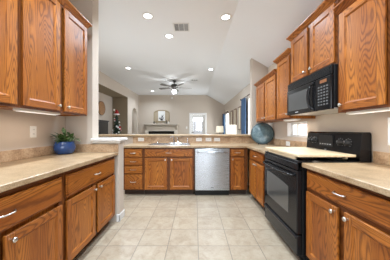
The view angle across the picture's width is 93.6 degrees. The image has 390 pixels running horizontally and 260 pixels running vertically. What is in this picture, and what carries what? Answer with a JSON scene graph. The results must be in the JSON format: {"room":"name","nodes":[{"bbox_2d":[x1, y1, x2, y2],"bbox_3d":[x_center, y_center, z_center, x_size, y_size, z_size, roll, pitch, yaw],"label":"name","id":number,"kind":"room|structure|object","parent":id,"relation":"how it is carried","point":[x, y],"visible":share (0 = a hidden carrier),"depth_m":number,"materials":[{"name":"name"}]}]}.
{"room":"kitchen","nodes":[
{"label":"kitchen","id":0,"kind":"room"},
{"bbox_2d":[0,109,64,150],"bbox_3d":[-1.775,-0.345,-0.300,0.150,3.090,5.400,0,0,0],"label":"wall","id":1,"kind":"structure","parent":0,"point":[14,125],"depth_m":1.85,"materials":[{"name":"beige paint"}]},
{"bbox_2d":[0,0,17,106],"bbox_3d":[-1.491,-0.742,0.909,0.414,1.143,0.931,0,0,0],"label":"upper cabinet","id":2,"kind":"object","parent":1,"relation":"attached to","point":[8,8],"visible":1,"depth_m":1.29,"materials":[{"name":"brown wood"}]},
{"bbox_2d":[30,126,36,137],"bbox_3d":[-1.696,0.020,1.920,0.009,0.120,0.075,0,0,0],"label":"outlet","id":3,"kind":"object","parent":1,"relation":"attached to","point":[33,129],"visible":1,"depth_m":1.92,"materials":[{"name":"white plastic"}]},
{"bbox_2d":[0,0,92,115],"bbox_3d":[-1.489,-0.742,1.837,0.418,1.143,0.918,0,0,0],"label":"upper cabinet","id":4,"kind":"object","parent":1,"relation":"attached to","point":[52,34],"visible":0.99,"depth_m":1.70,"materials":[{"name":"brown wood"}]},
{"bbox_2d":[13,108,60,114],"bbox_3d":[-1.435,-0.167,1.690,0.070,0.029,0.440,0,0,0],"label":"light","id":5,"kind":"object","parent":4,"relation":"attached to","point":[14,109],"visible":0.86,"depth_m":1.61,"materials":[{"name":"white plastic"}]},
{"bbox_2d":[0,144,118,162],"bbox_3d":[-1.349,0.235,1.449,0.698,0.102,1.898,0,0,0],"label":"backsplash","id":6,"kind":"structure","parent":1,"relation":"attached to","point":[17,154],"depth_m":2.01,"materials":[{"name":"beige laminate"}]},
{"bbox_2d":[65,0,123,221],"bbox_3d":[-2.098,-0.345,2.475,2.205,3.090,0.150,0,0,0],"label":"wall","id":7,"kind":"structure","parent":0,"point":[84,128],"depth_m":2.40,"materials":[{"name":"beige paint"}]},
{"bbox_2d":[90,138,127,142],"bbox_3d":[-1.149,0.139,2.473,0.388,0.062,0.255,0,0,0],"label":"trim","id":8,"kind":"structure","parent":7,"relation":"attached to","point":[94,140],"depth_m":2.35,"materials":[{"name":"white paint"}]},
{"bbox_2d":[116,209,124,221],"bbox_3d":[-1.391,1.153,2.475,0.817,0.095,0.179,0,0,0],"label":"baseboard","id":9,"kind":"structure","parent":7,"relation":"attached to","point":[121,215],"depth_m":2.42,"materials":[{"name":"white paint"}]},
{"bbox_2d":[98,92,112,133],"bbox_3d":[-3.780,-0.190,6.645,0.100,2.780,3.490,0,0,0],"label":"wall","id":10,"kind":"structure","parent":0,"point":[108,101],"depth_m":7.89,"materials":[{"name":"beige paint"}]},
{"bbox_2d":[98,101,104,114],"bbox_3d":[-3.698,-0.860,7.220,0.060,0.568,0.568,0,0,0],"label":"wall basket","id":11,"kind":"object","parent":10,"relation":"attached to","point":[101,106],"visible":0.9,"depth_m":7.25,"materials":[{"name":"wicker"}]},
{"bbox_2d":[98,70,138,133],"bbox_3d":[-3.390,-0.345,6.300,0.680,3.090,7.500,0,0,0],"label":"wall","id":12,"kind":"structure","parent":0,"point":[133,98],"depth_m":8.29,"materials":[{"name":"beige paint"}]},
{"bbox_2d":[132,110,133,133],"bbox_3d":[-3.750,-0.150,9.275,1.100,2.700,1.550,0,0,0],"label":"wall","id":13,"kind":"structure","parent":0,"point":[132,110],"depth_m":9.75,"materials":[{"name":"beige paint"}]},
{"bbox_2d":[139,95,223,133],"bbox_3d":[-0.810,-0.345,9.975,4.780,3.090,0.150,0,0,0],"label":"wall","id":14,"kind":"structure","parent":0,"point":[179,107],"depth_m":9.90,"materials":[{"name":"beige paint"}]},
{"bbox_2d":[154,110,169,121],"bbox_3d":[-1.800,-0.755,9.864,0.860,0.670,0.072,0,0,0],"label":"wall art","id":15,"kind":"object","parent":14,"relation":"attached to","point":[159,115],"visible":0.97,"depth_m":9.86,"materials":[{"name":"brown metal"}]},
{"bbox_2d":[158,111,164,120],"bbox_3d":[-1.800,-0.750,9.863,0.370,0.540,0.007,0,0,0],"label":"picture","id":16,"kind":"object","parent":15,"relation":"attached to","point":[161,114],"depth_m":9.86,"materials":[{"name":"white paper"}]},
{"bbox_2d":[191,115,204,133],"bbox_3d":[0.160,0.188,9.941,0.750,2.015,0.098,0,0,0],"label":"door","id":17,"kind":"structure","parent":14,"relation":"in","point":[196,127],"depth_m":9.98,"materials":[{"name":"white paint"}]},
{"bbox_2d":[189,113,206,133],"bbox_3d":[0.160,0.138,9.890,0.950,2.125,0.020,0,0,0],"label":"trim","id":18,"kind":"structure","parent":14,"relation":"attached to","point":[190,114],"depth_m":9.88,"materials":[{"name":"white paint"}]},
{"bbox_2d":[193,122,202,133],"bbox_3d":[0.160,0.219,9.980,0.520,1.362,0.005,0,0,0],"label":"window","id":19,"kind":"structure","parent":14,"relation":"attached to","point":[197,126],"depth_m":9.98,"materials":[{"name":"white glass"}]},
{"bbox_2d":[98,58,267,185],"bbox_3d":[-0.285,-0.176,4.010,3.730,2.753,0.120,0,0,0],"label":"wall","id":20,"kind":"structure","parent":0,"point":[258,70],"depth_m":3.95,"materials":[{"name":"beige paint"}]},
{"bbox_2d":[98,134,250,135],"bbox_3d":[-0.492,0.117,4.093,3.415,0.043,0.415,0,0,0],"label":"bar","id":21,"kind":"object","parent":20,"relation":"on","point":[98,134],"visible":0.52,"depth_m":3.89,"materials":[{"name":"beige stone"}]},
{"bbox_2d":[133,137,306,146],"bbox_3d":[0.121,0.214,3.175,2.913,0.144,1.546,0,0,0],"label":"backsplash","id":22,"kind":"structure","parent":20,"relation":"attached to","point":[281,142],"depth_m":3.94,"materials":[{"name":"beige laminate"}]},
{"bbox_2d":[74,186,300,259],"bbox_3d":[-1.740,1.250,3.525,6.920,0.100,13.050,0,0,0],"label":"floor","id":23,"kind":"structure","parent":0,"point":[153,226],"depth_m":2.14,"materials":[{"name":"tile"}]},
{"bbox_2d":[0,173,62,259],"bbox_3d":[-1.343,0.763,0.980,0.705,0.874,0.930,0,0,0],"label":"base cabinet","id":24,"kind":"object","parent":23,"relation":"on","point":[31,214],"visible":0.97,"depth_m":1.17,"materials":[{"name":"brown wood"}]},
{"bbox_2d":[0,144,118,192],"bbox_3d":[-1.349,0.254,1.449,0.698,0.140,1.898,0,0,0],"label":"countertop","id":25,"kind":"structure","parent":24,"relation":"on","point":[18,167],"depth_m":1.64,"materials":[{"name":"beige laminate"}]},
{"bbox_2d":[52,128,80,154],"bbox_3d":[-1.542,0.126,2.169,0.311,0.321,0.295,0,0,11],"label":"potted plant","id":26,"kind":"object","parent":25,"relation":"on","point":[63,145],"visible":0.99,"depth_m":2.14,"materials":[{"name":"green plant"}]},
{"bbox_2d":[62,156,114,259],"bbox_3d":[-1.343,0.763,1.915,0.705,0.874,0.935,0,0,0],"label":"base cabinet","id":27,"kind":"object","parent":23,"relation":"on","point":[88,191],"visible":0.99,"depth_m":1.75,"materials":[{"name":"brown wood"}]},
{"bbox_2d":[98,120,108,133],"bbox_3d":[-3.359,0.430,5.930,0.740,1.540,1.600,0,0,0],"label":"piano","id":28,"kind":"object","parent":23,"relation":"on","point":[102,124],"visible":0.05,"depth_m":6.30,"materials":[{"name":"black wood"}]},
{"bbox_2d":[111,115,120,133],"bbox_3d":[-3.368,0.263,7.808,0.700,1.874,0.678,0,0,0],"label":"tree","id":29,"kind":"object","parent":23,"relation":"on","point":[117,129],"visible":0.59,"depth_m":7.73,"materials":[{"name":"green plastic"}]},
{"bbox_2d":[124,148,143,193],"bbox_3d":[-1.133,0.763,3.618,0.365,0.874,0.645,0,0,0],"label":"base cabinet","id":30,"kind":"object","parent":23,"relation":"on","point":[133,157],"visible":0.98,"depth_m":3.33,"materials":[{"name":"brown wood"}]},
{"bbox_2d":[124,137,306,153],"bbox_3d":[0.121,0.233,3.175,2.913,0.182,1.546,0,0,0],"label":"countertop","id":31,"kind":"structure","parent":30,"relation":"on","point":[225,142],"depth_m":3.61,"materials":[{"name":"beige laminate"}]},
{"bbox_2d":[148,143,190,144],"bbox_3d":[-0.490,0.361,3.640,0.810,0.174,0.470,0,0,0],"label":"sink","id":32,"kind":"object","parent":31,"relation":"in","point":[151,143],"visible":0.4,"depth_m":3.80,"materials":[{"name":"silver metal"}]},
{"bbox_2d":[251,123,273,144],"bbox_3d":[1.339,0.069,3.628,0.444,0.434,0.193,0,0,16],"label":"platter","id":33,"kind":"object","parent":31,"relation":"on","point":[261,133],"visible":1,"depth_m":3.64,"materials":[{"name":"teal ceramic"}]},
{"bbox_2d":[144,124,177,133],"bbox_3d":[-1.810,0.432,9.760,1.800,1.535,0.280,0,0,0],"label":"fireplace","id":34,"kind":"object","parent":23,"relation":"on","point":[149,128],"visible":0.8,"depth_m":9.78,"materials":[{"name":"beige paint"}]},
{"bbox_2d":[144,124,177,125],"bbox_3d":[-1.810,-0.268,9.770,1.800,0.135,0.260,0,0,0],"label":"mantel shelf","id":35,"kind":"object","parent":34,"relation":"attached to","point":[144,124],"depth_m":9.64,"materials":[{"name":"wood"}]},
{"bbox_2d":[143,148,193,193],"bbox_3d":[-0.481,0.763,3.618,0.938,0.874,0.645,0,0,0],"label":"base cabinet","id":36,"kind":"object","parent":23,"relation":"on","point":[165,170],"visible":0.97,"depth_m":3.34,"materials":[{"name":"brown wood"}]},
{"bbox_2d":[195,148,229,194],"bbox_3d":[0.312,0.765,3.591,0.632,0.870,0.658,0,0,0],"label":"dishwasher","id":37,"kind":"object","parent":23,"relation":"on","point":[211,164],"visible":0.98,"depth_m":3.31,"materials":[{"name":"silver metal"}]},
{"bbox_2d":[195,190,228,191],"bbox_3d":[0.312,0.736,3.645,0.632,0.808,0.550,0,0,0],"label":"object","id":38,"kind":"object","parent":37,"relation":"in","point":[195,190],"depth_m":3.37,"materials":[{"name":"black plastic"}]},
{"bbox_2d":[229,148,247,193],"bbox_3d":[0.798,0.763,3.618,0.330,0.874,0.645,0,0,0],"label":"base cabinet","id":39,"kind":"object","parent":23,"relation":"on","point":[238,157],"visible":0.94,"depth_m":3.34,"materials":[{"name":"brown wood"}]},
{"bbox_2d":[249,149,265,208],"bbox_3d":[1.248,0.763,2.842,0.645,0.874,0.875,0,0,0],"label":"base cabinet","id":40,"kind":"object","parent":23,"relation":"on","point":[256,167],"visible":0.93,"depth_m":2.83,"materials":[{"name":"brown wood"}]},
{"bbox_2d":[262,132,371,259],"bbox_3d":[1.204,0.610,2.004,0.721,1.180,0.776,0,0,0],"label":"stove","id":41,"kind":"object","parent":23,"relation":"on","point":[285,177],"depth_m":1.77,"materials":[{"name":"black metal"}]},
{"bbox_2d":[265,151,371,169],"bbox_3d":[1.235,0.318,2.004,0.660,0.085,0.776,0,0,0],"label":"cooktop","id":42,"kind":"object","parent":41,"relation":"in","point":[285,162],"depth_m":1.73,"materials":[{"name":"black glass"}]},
{"bbox_2d":[306,169,389,259],"bbox_3d":[1.248,0.763,1.210,0.645,0.874,0.790,0,0,0],"label":"base cabinet","id":43,"kind":"object","parent":23,"relation":"on","point":[345,221],"visible":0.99,"depth_m":1.18,"materials":[{"name":"brown wood"}]},
{"bbox_2d":[302,151,389,196],"bbox_3d":[1.256,0.254,1.203,0.643,0.140,0.806,0,0,0],"label":"countertop","id":44,"kind":"structure","parent":43,"relation":"on","point":[375,176],"depth_m":1.26,"materials":[{"name":"beige laminate"}]},
{"bbox_3d":[1.155,0.890,5.800,0.440,0.620,0.440,0,0,0],"label":"side table","id":45,"kind":"object","parent":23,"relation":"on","visible":0},
{"bbox_2d":[226,125,236,133],"bbox_3d":[1.155,0.210,5.800,0.360,0.740,0.360,0,0,0],"label":"table lamp","id":46,"kind":"object","parent":45,"relation":"on","point":[230,129],"visible":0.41,"depth_m":5.65,"materials":[{"name":"white fabric"}]},
{"bbox_3d":[1.090,0.890,8.050,0.440,0.620,0.440,0,0,0],"label":"side table","id":47,"kind":"object","parent":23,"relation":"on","visible":0},
{"bbox_2d":[216,126,223,133],"bbox_3d":[1.090,0.203,8.050,0.340,0.755,0.340,0,0,0],"label":"table lamp","id":48,"kind":"object","parent":47,"relation":"on","point":[219,129],"visible":0.53,"depth_m":7.92,"materials":[{"name":"white fabric"}]},
{"bbox_2d":[98,0,323,104],"bbox_3d":[-0.740,-1.637,3.525,4.920,0.747,13.050,0,0,0],"label":"ceiling","id":49,"kind":"structure","parent":0,"point":[258,30],"depth_m":3.70,"materials":[{"name":"white paint"}]},
{"bbox_2d":[142,12,153,19],"bbox_3d":[-0.780,-1.885,3.030,0.192,0.010,0.192,0,0,0],"label":"recessed light","id":50,"kind":"object","parent":49,"relation":"in","point":[146,15],"visible":1,"depth_m":3.01,"materials":[{"name":"white paint"}]},
{"bbox_2d":[164,34,173,38],"bbox_3d":[-0.520,-1.885,3.680,0.192,0.010,0.192,0,0,0],"label":"recessed light","id":51,"kind":"object","parent":49,"relation":"in","point":[169,36],"visible":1,"depth_m":3.68,"materials":[{"name":"white paint"}]},
{"bbox_2d":[159,80,191,92],"bbox_3d":[-0.779,-1.645,7.042,1.292,0.490,1.264,0,0,0],"label":"ceiling fan","id":52,"kind":"object","parent":49,"relation":"hanging from","point":[174,86],"visible":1,"depth_m":6.93,"materials":[{"name":"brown metal"}]},
{"bbox_2d":[173,23,189,31],"bbox_3d":[-0.250,-1.885,3.360,0.295,0.010,0.270,0,0,0],"label":"ceiling vent","id":53,"kind":"object","parent":49,"relation":"in","point":[178,27],"visible":1,"depth_m":3.36,"materials":[{"name":"white metal"}]},
{"bbox_2d":[220,13,231,20],"bbox_3d":[0.515,-1.885,3.060,0.192,0.010,0.192,0,0,0],"label":"recessed light","id":54,"kind":"object","parent":49,"relation":"in","point":[226,16],"visible":1,"depth_m":3.05,"materials":[{"name":"white paint"}]},
{"bbox_2d":[224,63,389,162],"bbox_3d":[1.650,-0.074,3.525,0.140,2.548,13.050,0,0,0],"label":"wall","id":55,"kind":"structure","parent":0,"point":[376,123],"depth_m":2.04,"materials":[{"name":"beige paint"}]},
{"bbox_2d":[230,110,232,124],"bbox_3d":[1.562,-0.410,7.810,0.035,0.820,0.380,0,0,0],"label":"picture","id":56,"kind":"object","parent":55,"relation":"attached to","point":[231,112],"visible":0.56,"depth_m":7.82,"materials":[{"name":"brown wood"}]},
{"bbox_2d":[234,108,236,124],"bbox_3d":[1.562,-0.410,7.125,0.035,0.820,0.390,0,0,0],"label":"picture","id":57,"kind":"object","parent":55,"relation":"attached to","point":[235,110],"visible":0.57,"depth_m":7.05,"materials":[{"name":"brown wood"}]},
{"bbox_2d":[238,106,240,129],"bbox_3d":[1.562,-0.410,6.410,0.035,0.820,0.420,0,0,0],"label":"picture","id":58,"kind":"object","parent":55,"relation":"attached to","point":[239,107],"visible":0.79,"depth_m":6.42,"materials":[{"name":"brown wood"}]},
{"bbox_2d":[248,98,249,133],"bbox_3d":[1.637,-0.135,4.985,0.117,1.570,0.870,0,0,0],"label":"window","id":59,"kind":"structure","parent":55,"relation":"in","point":[249,98],"depth_m":5.41,"materials":[{"name":"white paint"}]},
{"bbox_2d":[254,69,282,122],"bbox_3d":[1.394,-0.544,3.296,0.368,0.788,0.971,0,0,0],"label":"upper cabinet","id":60,"kind":"object","parent":55,"relation":"attached to","point":[266,87],"visible":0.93,"depth_m":3.15,"materials":[{"name":"brown wood"}]},
{"bbox_2d":[273,48,315,119],"bbox_3d":[1.394,-0.612,2.624,0.368,0.923,0.458,0,0,0],"label":"upper cabinet","id":61,"kind":"object","parent":55,"relation":"attached to","point":[283,61],"visible":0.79,"depth_m":2.56,"materials":[{"name":"brown wood"}]},
{"bbox_2d":[287,121,307,137],"bbox_3d":[1.637,-0.007,2.850,0.117,0.235,0.560,0,0,0],"label":"window","id":62,"kind":"structure","parent":55,"relation":"in","point":[290,126],"depth_m":2.96,"materials":[{"name":"white paint"}]},
{"bbox_2d":[286,0,341,83],"bbox_3d":[1.394,-0.903,2.004,0.368,0.630,0.868,0,0,0],"label":"upper cabinet","id":63,"kind":"object","parent":55,"relation":"attached to","point":[314,43],"visible":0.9,"depth_m":1.88,"materials":[{"name":"brown wood"}]},
{"bbox_2d":[287,64,337,115],"bbox_3d":[1.367,-0.386,2.003,0.423,0.396,0.772,0,0,0],"label":"microwave","id":64,"kind":"object","parent":63,"relation":"attached to","point":[316,93],"visible":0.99,"depth_m":1.85,"materials":[{"name":"black plastic"}]},
{"bbox_2d":[333,0,389,112],"bbox_3d":[1.394,-0.612,1.164,0.368,0.923,0.896,0,0,0],"label":"upper cabinet","id":65,"kind":"object","parent":55,"relation":"attached to","point":[363,25],"visible":0.97,"depth_m":1.36,"materials":[{"name":"brown wood"}]},
{"bbox_2d":[346,107,389,113],"bbox_3d":[1.335,-0.147,1.400,0.070,0.029,0.360,0,0,0],"label":"light","id":66,"kind":"object","parent":65,"relation":"attached to","point":[387,108],"visible":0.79,"depth_m":1.37,"materials":[{"name":"white plastic"}]},
{"bbox_2d":[373,151,389,165],"bbox_3d":[1.568,0.235,1.203,0.020,0.102,0.806,0,0,0],"label":"backsplash","id":67,"kind":"structure","parent":55,"relation":"attached to","point":[383,158],"depth_m":1.53,"materials":[{"name":"beige tile"}]},
{"bbox_2d":[388,117,389,144],"bbox_3d":[1.637,0.010,1.125,0.117,0.230,0.750,0,0,0],"label":"window","id":68,"kind":"structure","parent":55,"relation":"in","point":[388,117],"depth_m":1.49,"materials":[{"name":"white paint"}]},
{"bbox_3d":[1.522,-0.980,5.150,0.115,0.060,1.660,0,0,0],"label":"curtain rod","id":69,"kind":"object","parent":55,"relation":"attached to","visible":0},
{"bbox_2d":[241,98,245,133],"bbox_3d":[1.497,0.095,5.650,0.042,2.110,0.420,0,0,0],"label":"curtain","id":70,"kind":"object","parent":69,"relation":"hanging from","point":[243,101],"visible":0.63,"depth_m":5.62,"materials":[{"name":"blue fabric"}]},
{"bbox_3d":[1.522,-0.840,9.155,0.115,0.060,1.470,0,0,0],"label":"curtain rod","id":71,"kind":"object","parent":55,"relation":"attached to","visible":0},
{"bbox_2d":[223,114,224,133],"bbox_3d":[1.497,0.165,9.585,0.042,1.970,0.430,0,0,0],"label":"curtain","id":72,"kind":"object","parent":71,"relation":"hanging from","point":[223,114],"visible":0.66,"depth_m":9.38,"materials":[{"name":"blue fabric"}]},
{"label":"outside","id":73,"kind":"structure","parent":0,"visible":0},
{"bbox_2d":[296,124,306,134],"bbox_3d":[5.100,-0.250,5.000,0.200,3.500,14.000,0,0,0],"label":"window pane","id":74,"kind":"structure","parent":73,"point":[303,126],"depth_m":8.43,"materials":[{"name":"white glass"}]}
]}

